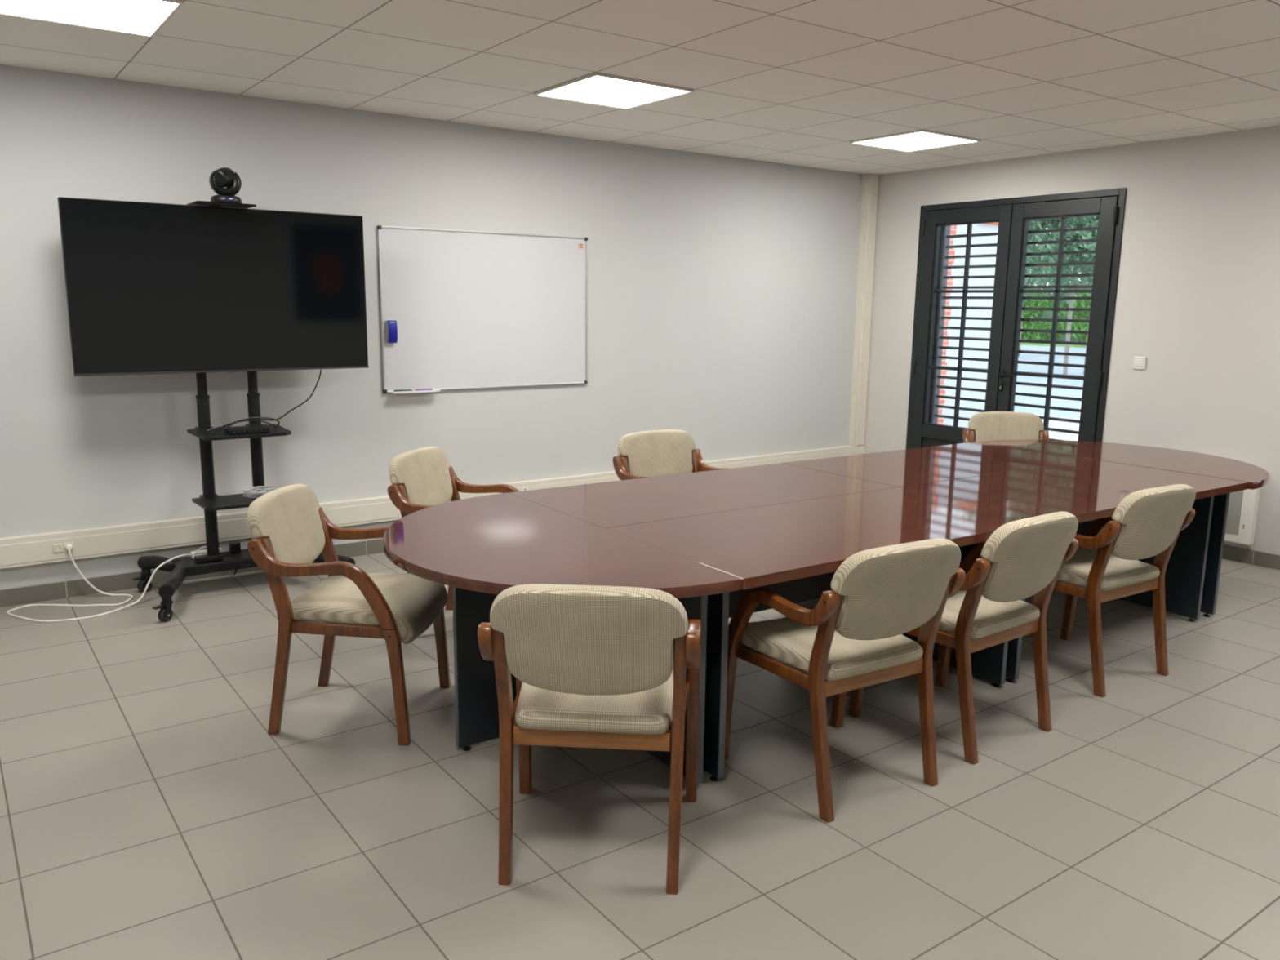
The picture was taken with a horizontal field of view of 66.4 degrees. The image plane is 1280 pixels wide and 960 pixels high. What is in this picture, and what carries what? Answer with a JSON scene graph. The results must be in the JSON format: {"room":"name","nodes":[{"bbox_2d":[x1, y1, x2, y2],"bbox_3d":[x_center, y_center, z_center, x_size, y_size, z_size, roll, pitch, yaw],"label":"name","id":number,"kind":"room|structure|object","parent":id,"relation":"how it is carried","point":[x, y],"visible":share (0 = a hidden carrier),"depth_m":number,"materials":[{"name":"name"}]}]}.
{"room":"conference room","nodes":[
{"label":"conference room","id":0,"kind":"room"},
{"bbox_2d":[0,64,862,590],"bbox_3d":[-1.352,-0.891,6.177,8.000,2.626,0.200,-7,13,-35],"label":"wall","id":1,"kind":"structure","parent":0,"point":[722,290],"depth_m":5.93,"materials":[{"name":"paint"}]},
{"bbox_2d":[52,543,62,553],"bbox_3d":[-2.985,0.351,5.012,0.045,0.045,0.014,-7,13,-35],"label":"wall socket","id":2,"kind":"object","parent":1,"relation":"attached to","point":[58,548],"visible":1,"depth_m":5.01,"materials":[{"name":"white plastic"}]},
{"bbox_2d":[63,542,74,551],"bbox_3d":[-2.945,0.347,5.040,0.045,0.045,0.014,-7,13,-35],"label":"wall socket","id":3,"kind":"object","parent":1,"relation":"attached to","point":[72,543],"visible":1,"depth_m":5.04,"materials":[{"name":"white plastic"}]},
{"bbox_2d":[65,544,72,551],"bbox_3d":[-2.938,0.349,5.031,0.035,0.035,0.022,-7,13,-35],"label":"plug","id":4,"kind":"object","parent":3,"relation":"attached to","point":[68,547],"visible":1,"depth_m":5.02,"materials":[{"name":"white plastic"}]},
{"bbox_2d":[0,537,384,607],"bbox_3d":[-1.310,0.374,6.316,7.985,0.088,0.012,-7,13,-35],"label":"baseboard","id":5,"kind":"structure","parent":1,"relation":"attached to","point":[75,588],"depth_m":5.21,"materials":[{"name":"tile"}]},
{"bbox_2d":[0,444,864,568],"bbox_3d":[-1.291,0.143,6.260,7.998,0.150,0.053,-7,13,-35],"label":"baseboard","id":6,"kind":"structure","parent":1,"relation":"attached to","point":[94,542],"depth_m":5.39,"materials":[{"name":"beige plastic"}]},
{"bbox_2d":[377,225,587,393],"bbox_3d":[-0.945,-1.082,6.268,1.474,0.993,0.070,-7,13,-35],"label":"whiteboard","id":7,"kind":"object","parent":1,"relation":"attached to","point":[470,309],"visible":1,"depth_m":6.25,"materials":[{"name":"ceramic"}]},
{"bbox_2d":[386,320,397,342],"bbox_3d":[-1.497,-0.895,5.900,0.055,0.137,0.040,-7,13,-35],"label":"eraser","id":8,"kind":"object","parent":7,"relation":"attached to","point":[391,325],"visible":1,"depth_m":5.89,"materials":[{"name":"blue plastic"}]},
{"bbox_2d":[393,389,412,391],"bbox_3d":[-1.451,-0.545,5.988,0.115,0.017,0.017,-7,13,-35],"label":"marker pen","id":9,"kind":"object","parent":7,"relation":"on","point":[400,389],"visible":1,"depth_m":5.98,"materials":[{"name":"plastic"}]},
{"bbox_2d":[390,389,439,393],"bbox_3d":[-1.385,-0.547,6.034,0.305,0.013,0.050,-7,13,-35],"label":"tray","id":10,"kind":"object","parent":7,"relation":"on","point":[391,390],"depth_m":6.00,"materials":[{"name":"white paint"}]},
{"bbox_2d":[414,388,432,391],"bbox_3d":[-1.339,-0.556,6.054,0.115,0.017,0.017,-7,13,-35],"label":"marker pen","id":11,"kind":"object","parent":7,"relation":"on","point":[423,388],"visible":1,"depth_m":6.05,"materials":[{"name":"purple plastic"}]},
{"bbox_2d":[577,242,583,249],"bbox_3d":[-0.399,-1.579,6.602,0.048,0.048,0.003,-7,13,-35],"label":"sticker","id":12,"kind":"object","parent":7,"relation":"attached to","point":[580,246],"visible":1,"depth_m":6.60,"materials":[{"name":"paper"}]},
{"bbox_2d":[522,486,528,491],"bbox_3d":[-0.774,0.068,6.589,0.045,0.045,0.006,-7,13,-35],"label":"socket","id":13,"kind":"object","parent":1,"relation":"attached to","point":[524,488],"visible":0.57,"depth_m":6.59,"materials":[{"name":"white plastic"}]},
{"bbox_2d":[65,541,1253,597],"bbox_3d":[-0.181,0.666,4.792,8.000,0.086,3.850,-7,13,-35],"label":"trim","id":14,"kind":"structure","parent":1,"relation":"attached to","point":[366,541],"depth_m":5.58,"materials":[{"name":"tile"}]},
{"bbox_2d":[848,173,879,445],"bbox_3d":[1.904,-1.419,8.310,0.153,2.269,0.058,-7,13,-35],"label":"corner column","id":15,"kind":"structure","parent":1,"relation":"attached to","point":[869,191],"depth_m":8.27,"materials":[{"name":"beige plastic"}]},
{"bbox_2d":[0,552,1279,959],"bbox_3d":[0.699,1.001,3.588,8.370,0.120,7.300,-7,13,-35],"label":"floor","id":16,"kind":"structure","parent":0,"point":[150,809],"depth_m":3.04,"materials":[{"name":"tile"}]},
{"bbox_2d":[6,549,191,622],"bbox_3d":[-2.727,0.506,4.982,0.859,0.274,0.387,-7,13,-35],"label":"cable","id":17,"kind":"object","parent":16,"relation":"on","point":[69,550],"visible":1,"depth_m":4.98,"materials":[{"name":"white plastic"}]},
{"bbox_2d":[132,200,355,622],"bbox_3d":[-2.105,-0.391,5.065,1.001,2.019,0.687,-7,13,-35],"label":"stand","id":18,"kind":"object","parent":16,"relation":"on","point":[180,568],"depth_m":5.18,"materials":[{"name":"black metal"}]},
{"bbox_2d":[57,196,368,376],"bbox_3d":[-2.136,-0.978,5.058,1.453,0.836,0.068,-7,13,-35],"label":"television","id":19,"kind":"object","parent":18,"relation":"attached to","point":[151,287],"visible":1,"depth_m":4.98,"materials":[{"name":"black plastic"}]},
{"bbox_2d":[194,552,240,575],"bbox_3d":[-2.264,0.455,5.248,0.229,0.112,0.082,-4,11,-23],"label":"power adapter","id":20,"kind":"object","parent":18,"relation":"on","point":[214,557],"visible":1,"depth_m":5.21,"materials":[{"name":"black plastic"}]},
{"bbox_2d":[186,200,256,208],"bbox_3d":[-2.121,-1.297,4.966,0.280,0.200,0.236,-7,13,-35],"label":"shelf","id":21,"kind":"object","parent":18,"relation":"attached to","point":[197,202],"depth_m":4.89,"materials":[{"name":"black metal"}]},
{"bbox_2d":[208,167,241,203],"bbox_3d":[-2.083,-1.482,4.916,0.151,0.180,0.148,-7,13,-35],"label":"video camera","id":22,"kind":"object","parent":18,"relation":"on","point":[220,179],"visible":0.97,"depth_m":4.88,"materials":[{"name":"black plastic"}]},
{"bbox_2d":[191,492,268,511],"bbox_3d":[-2.080,0.106,5.141,0.453,0.018,0.300,-7,13,-35],"label":"shelf","id":23,"kind":"object","parent":18,"relation":"attached to","point":[211,502],"depth_m":5.06,"materials":[{"name":"black metal"}]},
{"bbox_2d":[228,541,240,552],"bbox_3d":[-2.246,0.371,5.416,0.052,0.052,0.052,-7,13,-35],"label":"box","id":24,"kind":"object","parent":18,"relation":"on","point":[235,546],"visible":1,"depth_m":5.40,"materials":[{"name":"plastic"}]},
{"bbox_2d":[186,423,291,440],"bbox_3d":[-2.055,-0.247,5.048,0.453,0.018,0.370,-7,13,-35],"label":"shelf","id":25,"kind":"object","parent":18,"relation":"attached to","point":[201,433],"depth_m":4.96,"materials":[{"name":"black metal"}]},
{"bbox_2d":[224,426,270,435],"bbox_3d":[-1.986,-0.251,4.946,0.200,0.026,0.092,-7,13,-35],"label":"box","id":26,"kind":"object","parent":18,"relation":"on","point":[254,429],"visible":1,"depth_m":4.92,"materials":[{"name":"black plastic"}]},
{"bbox_2d":[242,485,274,497],"bbox_3d":[-2.021,0.061,5.188,0.165,0.048,0.174,-1,10,-9],"label":"coiled cable","id":27,"kind":"object","parent":18,"relation":"on","point":[249,492],"visible":0.88,"depth_m":5.16,"materials":[{"name":"white plastic"}]},
{"bbox_2d":[206,369,321,434],"bbox_3d":[-1.940,-0.417,5.121,0.138,0.288,0.689,10,14,41],"label":"cable","id":28,"kind":"object","parent":18,"relation":"on","point":[227,425],"visible":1,"depth_m":5.05,"materials":[{"name":"black plastic"}]},
{"bbox_2d":[247,484,450,745],"bbox_3d":[-1.080,0.465,3.686,0.615,0.855,0.575,1,10,4],"label":"chair","id":29,"kind":"object","parent":16,"relation":"on","point":[289,528],"visible":0.94,"depth_m":3.49,"materials":[{"name":"beige fabric"}]},
{"bbox_2d":[387,446,519,609],"bbox_3d":[-0.813,0.293,4.650,0.615,0.855,0.575,4,11,16],"label":"chair","id":30,"kind":"object","parent":16,"relation":"on","point":[424,477],"visible":0.33,"depth_m":4.65,"materials":[{"name":"beige fabric"}]},
{"bbox_2d":[382,493,743,786],"bbox_3d":[-0.460,0.576,3.440,0.787,0.740,1.574,-6,12,-34],"label":"table section","id":31,"kind":"object","parent":16,"relation":"on","point":[482,547],"visible":0.58,"depth_m":3.31,"materials":[{"name":"brown wood"}]},
{"bbox_2d":[477,583,701,894],"bbox_3d":[-0.118,0.638,2.798,0.575,0.855,0.615,1,10,4],"label":"chair","id":32,"kind":"object","parent":16,"relation":"on","point":[592,666],"visible":1,"depth_m":2.54,"materials":[{"name":"beige fabric"}]},
{"bbox_2d":[613,429,725,479],"bbox_3d":[0.228,0.184,5.321,0.575,0.855,0.615,-6,12,-33],"label":"chair","id":33,"kind":"object","parent":16,"relation":"on","point":[660,452],"visible":0.41,"depth_m":5.43,"materials":[{"name":"beige fabric"}]},
{"bbox_2d":[508,462,897,609],"bbox_3d":[0.301,0.407,4.421,1.589,0.740,0.787,-6,12,-34],"label":"table section","id":34,"kind":"object","parent":16,"relation":"on","point":[606,504],"visible":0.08,"depth_m":4.28,"materials":[{"name":"brown wood"}]},
{"bbox_2d":[605,487,1035,781],"bbox_3d":[0.744,0.529,3.782,1.589,0.739,0.787,-6,12,-34],"label":"table section","id":35,"kind":"object","parent":16,"relation":"on","point":[794,551],"visible":0.54,"depth_m":3.58,"materials":[{"name":"brown wood"}]},
{"bbox_2d":[724,537,964,822],"bbox_3d":[0.656,0.568,3.240,0.575,0.855,0.615,-5,12,-31],"label":"chair","id":36,"kind":"object","parent":16,"relation":"on","point":[852,638],"visible":1,"depth_m":3.03,"materials":[{"name":"beige fabric"}]},
{"bbox_2d":[782,441,1093,487],"bbox_3d":[1.615,0.263,5.305,1.589,0.740,0.786,-6,12,-34],"label":"table section","id":37,"kind":"object","parent":16,"relation":"on","point":[922,465],"visible":0.11,"depth_m":5.17,"materials":[{"name":"brown wood"}]},
{"bbox_2d":[848,511,1078,764],"bbox_3d":[1.205,0.502,3.636,0.575,0.855,0.615,-7,13,-36],"label":"chair","id":38,"kind":"object","parent":16,"relation":"on","point":[1022,558],"visible":0.72,"depth_m":3.40,"materials":[{"name":"beige fabric"}]},
{"bbox_2d":[962,411,1049,443],"bbox_3d":[2.484,0.003,6.471,0.575,0.855,0.615,1,10,0],"label":"chair","id":39,"kind":"object","parent":16,"relation":"on","point":[988,425],"visible":0.29,"depth_m":6.63,"materials":[{"name":"beige fabric"}]},
{"bbox_2d":[901,459,1248,682],"bbox_3d":[2.058,0.385,4.665,1.589,0.739,0.786,-6,12,-34],"label":"table section","id":40,"kind":"object","parent":16,"relation":"on","point":[1091,491],"visible":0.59,"depth_m":4.71,"materials":[{"name":"brown wood"}]},
{"bbox_2d":[975,440,1269,617],"bbox_3d":[2.829,0.217,5.638,0.795,0.740,1.590,-6,12,-34],"label":"table section","id":41,"kind":"object","parent":16,"relation":"on","point":[1166,459],"visible":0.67,"depth_m":5.24,"materials":[{"name":"brown wood"}]},
{"bbox_2d":[1053,484,1195,697],"bbox_3d":[1.954,0.404,4.228,0.575,0.855,0.615,-6,12,-32],"label":"chair","id":42,"kind":"object","parent":16,"relation":"on","point":[1104,566],"visible":0.7,"depth_m":3.99,"materials":[{"name":"beige fabric"}]},
{"bbox_2d":[0,0,1279,174],"bbox_3d":[0.732,-1.691,3.098,8.370,0.100,7.300,-7,13,-35],"label":"ceiling","id":43,"kind":"structure","parent":0,"point":[784,82],"depth_m":4.45,"materials":[{"name":"tile"}]},
{"bbox_2d":[0,0,184,37],"bbox_3d":[-2.085,-1.768,3.646,0.595,0.012,0.595,-7,13,-35],"label":"recessed light","id":44,"kind":"object","parent":43,"relation":"in","point":[146,18],"visible":1,"depth_m":3.72,"materials":[{"name":"white paint"}]},
{"bbox_2d":[533,72,693,109],"bbox_3d":[-0.140,-1.996,5.034,0.595,0.012,0.595,-7,13,-35],"label":"recessed light","id":45,"kind":"object","parent":43,"relation":"in","point":[596,88],"visible":1,"depth_m":5.00,"materials":[{"name":"white paint"}]},
{"bbox_2d":[849,128,981,151],"bbox_3d":[1.805,-2.224,6.421,0.595,0.012,0.595,-7,13,-35],"label":"recessed light","id":46,"kind":"object","parent":43,"relation":"in","point":[919,140],"visible":1,"depth_m":6.39,"materials":[{"name":"white paint"}]},
{"bbox_2d":[864,124,1279,555],"bbox_3d":[4.038,-0.740,5.713,0.170,2.626,7.300,-7,13,-35],"label":"wall","id":47,"kind":"structure","parent":0,"point":[1197,297],"depth_m":6.33,"materials":[{"name":"paint"}]},
{"bbox_2d":[906,187,1126,448],"bbox_3d":[2.731,-0.915,7.371,0.167,2.345,1.675,-7,13,-35],"label":"door","id":48,"kind":"structure","parent":47,"relation":"in","point":[1013,215],"depth_m":7.25,"materials":[{"name":"paint"}]},
{"bbox_2d":[928,225,1097,439],"bbox_3d":[2.839,-0.932,7.447,0.066,2.295,1.669,-7,13,-35],"label":"shutters","id":49,"kind":"object","parent":48,"relation":"attached to","point":[944,246],"visible":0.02,"depth_m":7.57,"materials":[{"name":"paint"}]},
{"bbox_2d":[1133,356,1146,369],"bbox_3d":[3.336,-0.782,6.529,0.014,0.082,0.082,-7,13,-35],"label":"light switch","id":50,"kind":"object","parent":47,"relation":"attached to","point":[1140,362],"visible":1,"depth_m":6.52,"materials":[{"name":"white plastic"}]},
{"bbox_2d":[1224,487,1260,545],"bbox_3d":[3.617,0.124,6.221,0.088,0.475,0.570,-7,13,-35],"label":"wall heater","id":51,"kind":"object","parent":47,"relation":"attached to","point":[1242,509],"visible":0.27,"depth_m":6.03,"materials":[{"name":"white paint"}]},
{"bbox_2d":[1225,489,1244,534],"bbox_3d":[3.583,0.138,6.198,0.004,0.345,0.430,-7,13,-35],"label":"grille","id":52,"kind":"object","parent":51,"relation":"attached to","point":[1235,516],"depth_m":6.05,"materials":[{"name":"white metal"}]},
{"bbox_2d":[1222,544,1279,569],"bbox_3d":[3.949,0.517,5.887,0.012,0.088,6.897,-7,13,-35],"label":"baseboard","id":53,"kind":"structure","parent":47,"relation":"attached to","point":[1229,553],"depth_m":6.08,"materials":[{"name":"tile"}]},
{"label":"outside","id":54,"kind":"structure","parent":0,"visible":0},
{"bbox_2d":[1013,342,1085,418],"bbox_3d":[41.836,-7.822,55.348,119.830,0.050,150.000,-7,13,-35],"label":"ground","id":55,"kind":"structure","parent":54,"point":[1024,357],"depth_m":22.13,"materials":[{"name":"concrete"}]},
{"bbox_2d":[1021,342,1085,347],"bbox_3d":[18.193,-5.981,43.327,1.200,0.050,42.000,-7,13,-35],"label":"grass verge","id":56,"kind":"structure","parent":55,"relation":"on","point":[1022,344],"depth_m":42.96,"materials":[{"name":"green plant"}]},
{"bbox_2d":[1018,220,1091,355],"bbox_3d":[13.268,-8.175,33.114,5.748,7.904,6.260,1,10,3],"label":"street tree","id":57,"kind":"object","parent":55,"relation":"on","point":[1034,238],"visible":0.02,"depth_m":32.97,"materials":[{"name":"green plant"}]},
{"bbox_2d":[1021,281,1092,345],"bbox_3d":[19.605,-7.497,44.055,1.780,3.113,29.479,-7,13,-35],"label":"hedge","id":58,"kind":"object","parent":55,"relation":"on","point":[1077,303],"visible":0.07,"depth_m":44.81,"materials":[{"name":"green plant"}]},
{"bbox_2d":[1035,413,1079,440],"bbox_3d":[5.039,-0.227,10.881,7.330,0.012,24.000,-7,13,-35],"label":"path","id":59,"kind":"structure","parent":55,"relation":"on","point":[1052,424],"depth_m":13.64,"materials":[{"name":"grey concrete"}]},
{"bbox_2d":[937,222,998,427],"bbox_3d":[3.593,-2.370,14.708,1.620,2.825,3.560,-7,13,-35],"label":"building wing","id":60,"kind":"object","parent":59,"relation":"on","point":[987,228],"visible":0.13,"depth_m":13.21,"materials":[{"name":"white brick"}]},
{"bbox_2d":[1024,216,1098,374],"bbox_3d":[10.424,-5.845,23.596,3.519,6.653,3.786,-7,13,-35],"label":"street tree","id":61,"kind":"object","parent":55,"relation":"on","point":[1075,246],"visible":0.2,"depth_m":22.95,"materials":[{"name":"green plant"}]},
{"bbox_2d":[1027,216,1098,374],"bbox_3d":[11.068,-6.303,24.524,5.151,7.242,5.607,11,14,44],"label":"street tree","id":62,"kind":"object","parent":55,"relation":"on","point":[1071,220],"visible":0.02,"depth_m":24.38,"materials":[{"name":"green plant"}]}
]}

